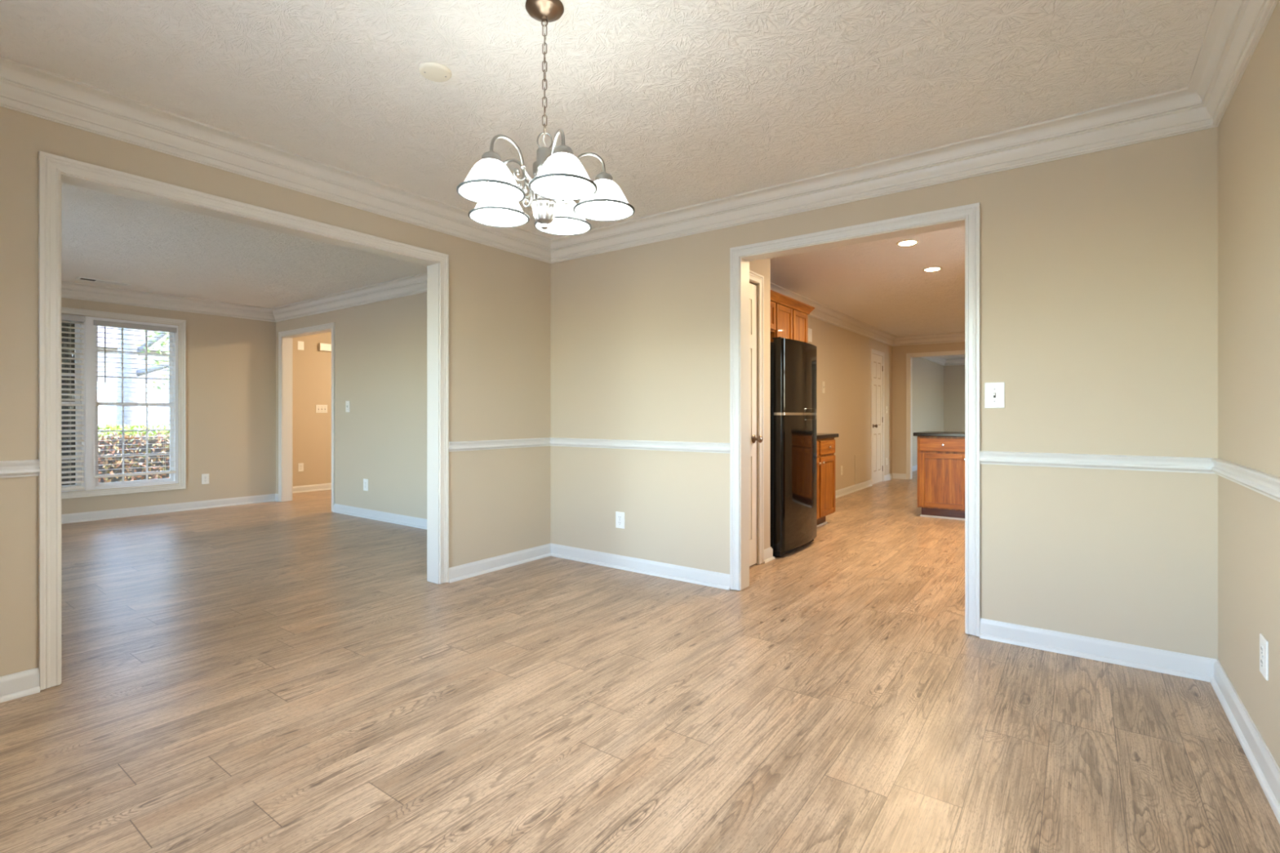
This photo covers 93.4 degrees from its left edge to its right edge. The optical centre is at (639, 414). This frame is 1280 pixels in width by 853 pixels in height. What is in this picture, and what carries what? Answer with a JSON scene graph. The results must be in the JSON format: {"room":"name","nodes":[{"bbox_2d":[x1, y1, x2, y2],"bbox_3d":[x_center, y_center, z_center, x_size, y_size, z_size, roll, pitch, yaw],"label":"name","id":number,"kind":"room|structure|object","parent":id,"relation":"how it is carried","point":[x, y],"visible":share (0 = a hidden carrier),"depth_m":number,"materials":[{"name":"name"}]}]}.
{"room":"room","nodes":[
{"label":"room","id":0,"kind":"room"},
{"bbox_2d":[61,297,275,514],"bbox_3d":[-6.030,-0.120,5.954,0.138,2.440,4.480,0,0,36],"label":"wall","id":1,"kind":"structure","parent":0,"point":[231,362],"depth_m":7.18,"materials":[{"name":"beige paint"}]},
{"bbox_2d":[61,314,84,491],"bbox_3d":[-5.960,-0.122,5.943,0.060,1.781,0.726,0,0,36],"label":"window blind","id":2,"kind":"object","parent":1,"relation":"attached to","point":[71,318],"visible":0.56,"depth_m":6.16,"materials":[{"name":"grey plastic"}]},
{"bbox_2d":[61,314,92,492],"bbox_3d":[-6.000,-0.119,6.005,0.122,1.807,0.799,0,0,36],"label":"window","id":3,"kind":"structure","parent":1,"relation":"attached to","point":[81,326],"depth_m":6.26,"materials":[{"name":"white plastic"}]},
{"bbox_2d":[93,320,177,478],"bbox_3d":[-5.513,-0.165,6.602,0.075,1.656,0.718,0,0,36],"label":"window blind","id":4,"kind":"object","parent":1,"relation":"attached to","point":[95,322],"visible":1,"depth_m":6.58,"materials":[{"name":"grey plastic"}]},
{"bbox_2d":[92,316,178,489],"bbox_3d":[-5.549,-0.119,6.632,0.113,1.807,0.748,0,0,36],"label":"window","id":5,"kind":"structure","parent":1,"relation":"attached to","point":[174,442],"depth_m":6.64,"materials":[{"name":"white plastic"}]},
{"bbox_2d":[201,473,208,484],"bbox_3d":[-5.121,0.755,7.107,0.008,0.118,0.075,0,0,36],"label":"wall outlet","id":6,"kind":"object","parent":1,"relation":"attached to","point":[205,477],"visible":1,"depth_m":7.10,"materials":[{"name":"white plastic"}]},
{"bbox_2d":[0,106,551,686],"bbox_3d":[-1.929,-0.120,3.159,0.120,2.440,4.240,0,0,36],"label":"wall","id":7,"kind":"structure","parent":0,"point":[500,300],"depth_m":3.58,"materials":[{"name":"beige paint"}]},
{"bbox_2d":[38,151,448,690],"bbox_3d":[-1.827,0.023,3.181,0.018,2.146,1.925,0,0,36],"label":"trim","id":8,"kind":"structure","parent":7,"relation":"attached to","point":[51,166],"depth_m":2.44,"materials":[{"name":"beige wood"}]},
{"bbox_2d":[61,271,426,322],"bbox_3d":[-3.995,-1.264,4.543,4.850,0.152,4.360,0,0,36],"label":"trim","id":9,"kind":"structure","parent":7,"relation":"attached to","point":[417,283],"depth_m":6.64,"materials":[{"name":"beige wood"}]},
{"bbox_2d":[61,493,426,529],"bbox_3d":[-3.995,1.054,4.543,4.850,0.092,4.360,0,0,36],"label":"baseboard","id":10,"kind":"structure","parent":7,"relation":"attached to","point":[153,509],"depth_m":6.56,"materials":[{"name":"white wood"}]},
{"bbox_2d":[60,173,439,684],"bbox_3d":[-1.883,0.048,3.221,0.120,2.098,1.827,0,0,36],"label":"trim","id":11,"kind":"structure","parent":7,"relation":"attached to","point":[433,268],"depth_m":3.91,"materials":[{"name":"beige wood"}]},
{"bbox_2d":[292,332,331,486],"bbox_3d":[-4.303,-0.120,9.406,0.120,2.440,2.905,0,0,36],"label":"wall","id":12,"kind":"structure","parent":0,"point":[311,366],"depth_m":8.69,"materials":[{"name":"beige paint"}]},
{"bbox_2d":[297,341,303,350],"bbox_3d":[-4.826,-0.985,8.582,0.006,0.125,0.085,0,0,36],"label":"sensor","id":13,"kind":"object","parent":12,"relation":"attached to","point":[300,344],"visible":1,"depth_m":8.58,"materials":[{"name":"white plastic"}]},
{"bbox_2d":[297,462,303,471],"bbox_3d":[-4.825,0.746,8.581,0.008,0.118,0.075,0,0,36],"label":"wall outlet","id":14,"kind":"object","parent":12,"relation":"attached to","point":[300,466],"visible":1,"depth_m":8.58,"materials":[{"name":"white plastic"}]},
{"bbox_2d":[292,483,331,493],"bbox_3d":[-4.464,1.054,8.453,0.743,0.092,1.175,0,0,36],"label":"baseboard","id":15,"kind":"structure","parent":12,"relation":"attached to","point":[297,489],"depth_m":8.69,"materials":[{"name":"white wood"}]},
{"bbox_2d":[315,404,327,413],"bbox_3d":[-4.649,-0.088,8.814,0.018,0.118,0.165,0,0,36],"label":"light switch","id":16,"kind":"object","parent":12,"relation":"attached to","point":[319,408],"visible":1,"depth_m":8.81,"materials":[{"name":"white plastic"}]},
{"bbox_2d":[318,342,331,351],"bbox_3d":[-4.586,-0.990,8.873,0.050,0.110,0.260,0,0,36],"label":"door chime","id":17,"kind":"object","parent":12,"relation":"attached to","point":[322,347],"visible":0.56,"depth_m":8.81,"materials":[{"name":"white plastic"}]},
{"bbox_2d":[275,292,426,519],"bbox_3d":[-2.979,-0.120,6.571,5.600,2.440,0.115,0,0,36],"label":"wall","id":18,"kind":"structure","parent":0,"point":[380,347],"depth_m":6.32,"materials":[{"name":"beige paint"}]},
{"bbox_2d":[278,322,334,511],"bbox_3d":[-4.028,0.023,7.254,1.374,2.146,0.018,0,0,36],"label":"trim","id":19,"kind":"structure","parent":18,"relation":"attached to","point":[328,326],"depth_m":7.32,"materials":[{"name":"beige wood"}]},
{"bbox_2d":[282,328,331,501],"bbox_3d":[-3.989,0.048,7.308,1.276,2.098,0.115,0,0,36],"label":"trim","id":20,"kind":"structure","parent":18,"relation":"attached to","point":[286,340],"depth_m":7.67,"materials":[{"name":"beige wood"}]},
{"bbox_2d":[346,400,349,412],"bbox_3d":[-3.245,-0.093,6.683,0.080,0.125,0.018,0,0,36],"label":"light switch","id":21,"kind":"object","parent":18,"relation":"attached to","point":[347,402],"visible":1,"depth_m":6.68,"materials":[{"name":"white plastic"}]},
{"bbox_2d":[363,478,368,490],"bbox_3d":[-2.943,0.750,6.468,0.090,0.125,0.008,0,0,36],"label":"wall outlet","id":22,"kind":"object","parent":18,"relation":"attached to","point":[365,481],"visible":1,"depth_m":6.46,"materials":[{"name":"white plastic"}]},
{"bbox_2d":[0,0,1216,359],"bbox_3d":[1.538,-1.403,8.317,10.840,0.154,17.220,0,0,36],"label":"ceiling","id":23,"kind":"structure","parent":0,"point":[682,103],"depth_m":2.50,"materials":[{"name":"white paint"}]},
{"bbox_2d":[75,276,131,286],"bbox_3d":[-5.379,-1.335,6.048,0.150,0.010,0.400,0,0,36],"label":"ceiling vent","id":24,"kind":"object","parent":23,"relation":"in","point":[82,278],"visible":1,"depth_m":6.03,"materials":[{"name":"white plastic"}]},
{"bbox_2d":[456,0,635,235],"bbox_3d":[-0.327,-0.974,1.980,0.570,0.732,0.572,0,0,36],"label":"chandelier","id":25,"kind":"object","parent":23,"relation":"hanging from","point":[560,180],"visible":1,"depth_m":1.94,"materials":[{"name":"white glass"}]},
{"bbox_2d":[481,151,501,161],"bbox_3d":[-0.455,-0.783,1.846,0.062,0.042,0.062,0,0,36],"label":"socket","id":26,"kind":"object","parent":25,"relation":"attached to","point":[490,156],"depth_m":1.82,"materials":[{"name":"silver metal"}]},
{"bbox_2d":[553,144,573,155],"bbox_3d":[-0.230,-0.783,1.804,0.062,0.042,0.062,0,0,36],"label":"socket","id":27,"kind":"object","parent":25,"relation":"attached to","point":[562,149],"depth_m":1.78,"materials":[{"name":"silver metal"}]},
{"bbox_2d":[595,172,613,181],"bbox_3d":[-0.120,-0.783,2.005,0.062,0.042,0.062,0,0,36],"label":"socket","id":28,"kind":"object","parent":25,"relation":"attached to","point":[602,176],"depth_m":1.98,"materials":[{"name":"silver metal"}]},
{"bbox_2d":[895,239,919,246],"bbox_3d":[2.080,-1.336,4.688,0.168,0.008,0.168,0,0,36],"label":"recessed light","id":29,"kind":"object","parent":23,"relation":"in","point":[910,242],"visible":1,"depth_m":4.68,"materials":[{"name":"beige plastic"}]},
{"bbox_2d":[922,266,942,271],"bbox_3d":[2.684,-1.336,5.535,0.168,0.008,0.168,0,0,36],"label":"recessed light","id":30,"kind":"object","parent":23,"relation":"in","point":[930,268],"visible":1,"depth_m":5.52,"materials":[{"name":"beige plastic"}]},
{"bbox_2d":[0,470,1279,852],"bbox_3d":[1.538,1.160,8.317,10.840,0.120,17.220,0,0,36],"label":"floor","id":31,"kind":"structure","parent":0,"point":[272,677],"depth_m":2.21,"materials":[{"name":"brown wood"}]},
{"bbox_2d":[770,337,816,556],"bbox_3d":[1.018,0.250,5.119,0.831,1.700,0.736,0,0,36],"label":"refrigerator","id":32,"kind":"object","parent":31,"relation":"on","point":[793,362],"visible":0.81,"depth_m":4.70,"materials":[{"name":"black metal"}]},
{"bbox_2d":[816,437,835,528],"bbox_3d":[1.471,0.664,5.921,0.656,0.872,0.950,0,0,36],"label":"base cabinet","id":33,"kind":"object","parent":31,"relation":"on","point":[825,447],"visible":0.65,"depth_m":5.90,"materials":[{"name":"brown wood"}]},
{"bbox_2d":[816,433,838,439],"bbox_3d":[1.476,0.209,5.938,0.645,0.038,0.985,0,0,36],"label":"countertop","id":34,"kind":"structure","parent":33,"relation":"on","point":[819,436],"depth_m":5.89,"materials":[{"name":"stone"}]},
{"bbox_2d":[917,435,964,520],"bbox_3d":[3.361,0.664,6.575,0.515,0.872,0.646,0,0,36],"label":"base cabinet","id":35,"kind":"object","parent":31,"relation":"on","point":[940,460],"visible":0.73,"depth_m":6.36,"materials":[{"name":"brown wood"}]},
{"bbox_3d":[3.943,0.664,6.150,0.920,0.872,0.646,0,0,36],"label":"base cabinet","id":36,"kind":"object","parent":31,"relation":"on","visible":0},
{"bbox_2d":[913,431,964,436],"bbox_3d":[3.737,0.209,6.319,1.495,0.038,0.655,0,0,36],"label":"countertop","id":37,"kind":"structure","parent":36,"relation":"on","point":[927,433],"depth_m":6.37,"materials":[{"name":"stone"}]},
{"bbox_2d":[749,258,770,564],"bbox_3d":[0.727,-0.120,4.322,0.100,2.440,0.770,0,0,36],"label":"wall","id":38,"kind":"structure","parent":0,"point":[762,267],"depth_m":4.54,"materials":[{"name":"beige paint"}]},
{"bbox_2d":[749,283,763,566],"bbox_3d":[0.730,0.070,4.227,0.104,2.035,0.475,0,0,36],"label":"door","id":39,"kind":"structure","parent":38,"relation":"in","point":[753,288],"depth_m":4.38,"materials":[{"name":"beige wood"}]},
{"bbox_2d":[749,270,764,564],"bbox_3d":[0.734,0.035,4.231,0.018,2.123,0.604,0,0,36],"label":"trim","id":40,"kind":"structure","parent":38,"relation":"attached to","point":[756,277],"depth_m":4.45,"materials":[{"name":"beige wood"}]},
{"bbox_2d":[764,546,774,563],"bbox_3d":[0.867,1.054,4.618,0.277,0.092,0.180,0,0,36],"label":"baseboard","id":41,"kind":"structure","parent":38,"relation":"attached to","point":[768,553],"depth_m":4.54,"materials":[{"name":"white wood"}]},
{"bbox_2d":[768,257,964,346],"bbox_3d":[3.412,-1.264,6.516,3.090,0.152,7.480,0,0,36],"label":"trim","id":42,"kind":"structure","parent":38,"relation":"attached to","point":[823,313],"depth_m":8.92,"materials":[{"name":"beige wood"}]},
{"bbox_2d":[807,315,943,490],"bbox_3d":[3.641,-0.120,9.580,0.150,2.440,12.700,0,0,36],"label":"wall","id":43,"kind":"structure","parent":0,"point":[842,355],"depth_m":8.73,"materials":[{"name":"beige paint"}]},
{"bbox_2d":[770,289,781,332],"bbox_3d":[0.873,-0.950,5.330,0.384,0.350,0.970,0,0,36],"label":"upper cabinet","id":44,"kind":"object","parent":43,"relation":"attached to","point":[775,295],"visible":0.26,"depth_m":5.58,"materials":[{"name":"brown wood"}]},
{"bbox_2d":[770,293,814,342],"bbox_3d":[1.418,-0.703,6.077,0.384,0.845,0.876,0,0,36],"label":"upper cabinet","id":45,"kind":"object","parent":43,"relation":"attached to","point":[792,314],"visible":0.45,"depth_m":5.92,"materials":[{"name":"brown wood"}]},
{"bbox_2d":[808,328,812,342],"bbox_3d":[2.048,-0.960,7.264,0.006,0.160,0.120,0,0,36],"label":"alarm keypad","id":46,"kind":"object","parent":43,"relation":"attached to","point":[810,331],"visible":1,"depth_m":7.26,"materials":[{"name":"white plastic"}]},
{"bbox_2d":[822,381,824,393],"bbox_3d":[2.330,-0.350,7.640,0.018,0.150,0.085,0,0,36],"label":"light switch","id":47,"kind":"object","parent":43,"relation":"attached to","point":[823,382],"visible":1,"depth_m":7.63,"materials":[{"name":"beige plastic"}]},
{"bbox_2d":[835,480,871,497],"bbox_3d":[2.558,1.054,7.946,0.027,0.092,3.503,0,0,36],"label":"baseboard","id":48,"kind":"structure","parent":43,"relation":"attached to","point":[851,489],"depth_m":8.59,"materials":[{"name":"white wood"}]},
{"bbox_2d":[854,452,869,484],"bbox_3d":[3.310,0.790,8.992,0.008,0.420,0.720,0,0,36],"label":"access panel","id":49,"kind":"object","parent":43,"relation":"attached to","point":[861,460],"visible":1,"depth_m":8.96,"materials":[{"name":"beige paint"}]},
{"bbox_2d":[870,348,884,484],"bbox_3d":[3.809,0.035,9.667,0.018,2.123,0.754,0,0,36],"label":"trim","id":50,"kind":"structure","parent":43,"relation":"attached to","point":[872,351],"depth_m":9.40,"materials":[{"name":"beige wood"}]},
{"bbox_2d":[872,354,883,484],"bbox_3d":[3.821,0.066,9.665,0.104,2.045,0.625,0,0,36],"label":"door","id":51,"kind":"structure","parent":43,"relation":"in","point":[877,475],"depth_m":9.66,"materials":[{"name":"beige wood"}]},
{"bbox_2d":[884,473,906,481],"bbox_3d":[4.290,1.054,10.144,0.233,0.092,0.583,0,0,36],"label":"baseboard","id":52,"kind":"structure","parent":43,"relation":"attached to","point":[897,476],"depth_m":10.33,"materials":[{"name":"white wood"}]},
{"bbox_2d":[912,464,917,471],"bbox_3d":[7.619,1.054,11.307,4.300,0.092,4.980,0,0,36],"label":"baseboard","id":53,"kind":"structure","parent":43,"relation":"attached to","point":[915,467],"depth_m":11.97,"materials":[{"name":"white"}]},
{"bbox_2d":[922,355,964,365],"bbox_3d":[7.619,-1.264,11.307,4.300,0.152,4.980,0,0,36],"label":"trim","id":54,"kind":"structure","parent":43,"relation":"attached to","point":[940,360],"depth_m":14.31,"materials":[{"name":"beige wood"}]},
{"bbox_2d":[551,127,1217,659],"bbox_3d":[0.877,-0.120,3.662,3.820,2.440,0.120,0,0,36],"label":"wall","id":55,"kind":"structure","parent":0,"point":[1099,270],"depth_m":2.86,"materials":[{"name":"beige paint"}]},
{"bbox_2d":[448,542,729,590],"bbox_3d":[-0.346,1.054,3.885,1.581,0.092,0.960,0,0,36],"label":"baseboard","id":56,"kind":"structure","parent":55,"relation":"attached to","point":[699,576],"depth_m":4.22,"materials":[{"name":"white wood"}]},
{"bbox_2d":[448,437,729,453],"bbox_3d":[-0.346,0.210,3.885,1.581,0.065,0.960,0,0,36],"label":"trim","id":57,"kind":"structure","parent":55,"relation":"attached to","point":[692,446],"depth_m":4.22,"materials":[{"name":"white wood"}]},
{"bbox_2d":[615,511,624,528],"bbox_3d":[-0.143,0.755,4.327,0.080,0.117,0.008,0,0,36],"label":"wall outlet","id":58,"kind":"object","parent":55,"relation":"attached to","point":[620,516],"visible":1,"depth_m":4.32,"materials":[{"name":"white plastic"}]},
{"bbox_2d":[0,0,1278,263],"bbox_3d":[-0.337,-1.264,1.998,3.820,0.152,4.000,0,0,36],"label":"trim","id":59,"kind":"structure","parent":55,"relation":"attached to","point":[1235,28],"depth_m":2.89,"materials":[{"name":"beige wood"}]},
{"bbox_2d":[0,617,1279,824],"bbox_3d":[-0.337,1.054,1.998,3.820,0.092,4.000,0,0,36],"label":"baseboard","id":60,"kind":"structure","parent":55,"relation":"attached to","point":[1266,770],"depth_m":2.53,"materials":[{"name":"white wood"}]},
{"bbox_2d":[729,202,980,636],"bbox_3d":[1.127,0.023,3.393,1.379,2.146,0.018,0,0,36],"label":"trim","id":61,"kind":"structure","parent":55,"relation":"attached to","point":[971,212],"depth_m":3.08,"materials":[{"name":"white wood"}]},
{"bbox_2d":[984,382,1004,408],"bbox_3d":[1.734,-0.096,2.951,0.085,0.127,0.018,0,0,36],"label":"light switch","id":62,"kind":"object","parent":55,"relation":"attached to","point":[994,392],"visible":1,"depth_m":2.95,"materials":[{"name":"white plastic"}]},
{"bbox_2d":[892,342,964,473],"bbox_3d":[5.591,-0.120,9.630,3.240,2.440,0.120,0,0,36],"label":"wall","id":63,"kind":"structure","parent":0,"point":[899,353],"depth_m":10.36,"materials":[{"name":"beige paint"}]},
{"bbox_2d":[906,350,964,479],"bbox_3d":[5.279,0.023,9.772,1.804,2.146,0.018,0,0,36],"label":"trim","id":64,"kind":"structure","parent":63,"relation":"attached to","point":[957,352],"depth_m":10.28,"materials":[{"name":"beige wood"}]},
{"bbox_2d":[943,364,964,431],"bbox_3d":[9.170,-0.120,13.332,4.420,2.440,0.120,0,0,36],"label":"wall","id":65,"kind":"structure","parent":0,"point":[953,375],"depth_m":14.45,"materials":[{"name":"beige paint"}]},
{"bbox_2d":[1217,0,1279,768],"bbox_3d":[3.494,-0.120,3.906,0.120,2.440,11.840,0,0,36],"label":"wall","id":66,"kind":"structure","parent":0,"point":[1249,128],"depth_m":2.01,"materials":[{"name":"beige paint"}]},
{"bbox_2d":[0,450,1279,502],"bbox_3d":[-0.337,0.210,1.998,3.820,0.065,4.000,0,0,36],"label":"trim","id":67,"kind":"structure","parent":66,"relation":"attached to","point":[1268,485],"depth_m":2.56,"materials":[{"name":"white wood"}]},
{"bbox_2d":[1259,633,1268,680],"bbox_3d":[1.917,0.743,1.854,0.008,0.120,0.085,0,0,36],"label":"wall outlet","id":68,"kind":"object","parent":66,"relation":"attached to","point":[1264,643],"visible":1,"depth_m":1.84,"materials":[{"name":"white plastic"}]},
{"bbox_2d":[1260,644,1263,655],"bbox_3d":[1.915,0.723,1.856,0.003,0.033,0.033,0,0,36],"label":"socket","id":69,"kind":"object","parent":68,"relation":"attached to","point":[1261,645],"depth_m":1.86,"materials":[{"name":"grey plastic"}]},
{"bbox_2d":[1260,657,1263,668],"bbox_3d":[1.915,0.763,1.856,0.003,0.033,0.033,0,0,36],"label":"socket","id":70,"kind":"object","parent":68,"relation":"attached to","point":[1261,658],"depth_m":1.86,"materials":[{"name":"grey plastic"}]},
{"label":"outside","id":71,"kind":"structure","parent":0,"visible":0},
{"bbox_3d":[-27.255,1.370,24.113,54.260,0.100,120.000,0,0,36],"label":"ground","id":72,"kind":"structure","parent":71,"visible":0},
{"bbox_2d":[61,322,75,485],"bbox_3d":[-6.947,0.003,6.448,0.642,2.637,1.589,0,0,36],"label":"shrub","id":73,"kind":"object","parent":72,"relation":"on","point":[63,324],"visible":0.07,"depth_m":6.80,"materials":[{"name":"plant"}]},
{"bbox_2d":[97,422,169,483],"bbox_3d":[-7.664,0.723,8.581,1.116,1.227,7.079,0,0,36],"label":"hedge","id":74,"kind":"object","parent":72,"relation":"on","point":[115,442],"visible":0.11,"depth_m":8.57,"materials":[{"name":"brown plant"}]},
{"bbox_2d":[97,326,169,435],"bbox_3d":[-18.103,-1.680,19.912,6.800,6.000,19.000,0,0,36],"label":"sky","id":75,"kind":"structure","parent":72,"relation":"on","point":[154,411],"depth_m":18.43,"materials":[{"name":"white"}]},
{"bbox_2d":[114,328,168,435],"bbox_3d":[-9.132,-1.819,10.302,2.488,6.284,3.564,0,0,36],"label":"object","id":76,"kind":"object","parent":72,"relation":"on","point":[127,397],"visible":0.07,"depth_m":10.38,"materials":[{"name":"grey plant"}]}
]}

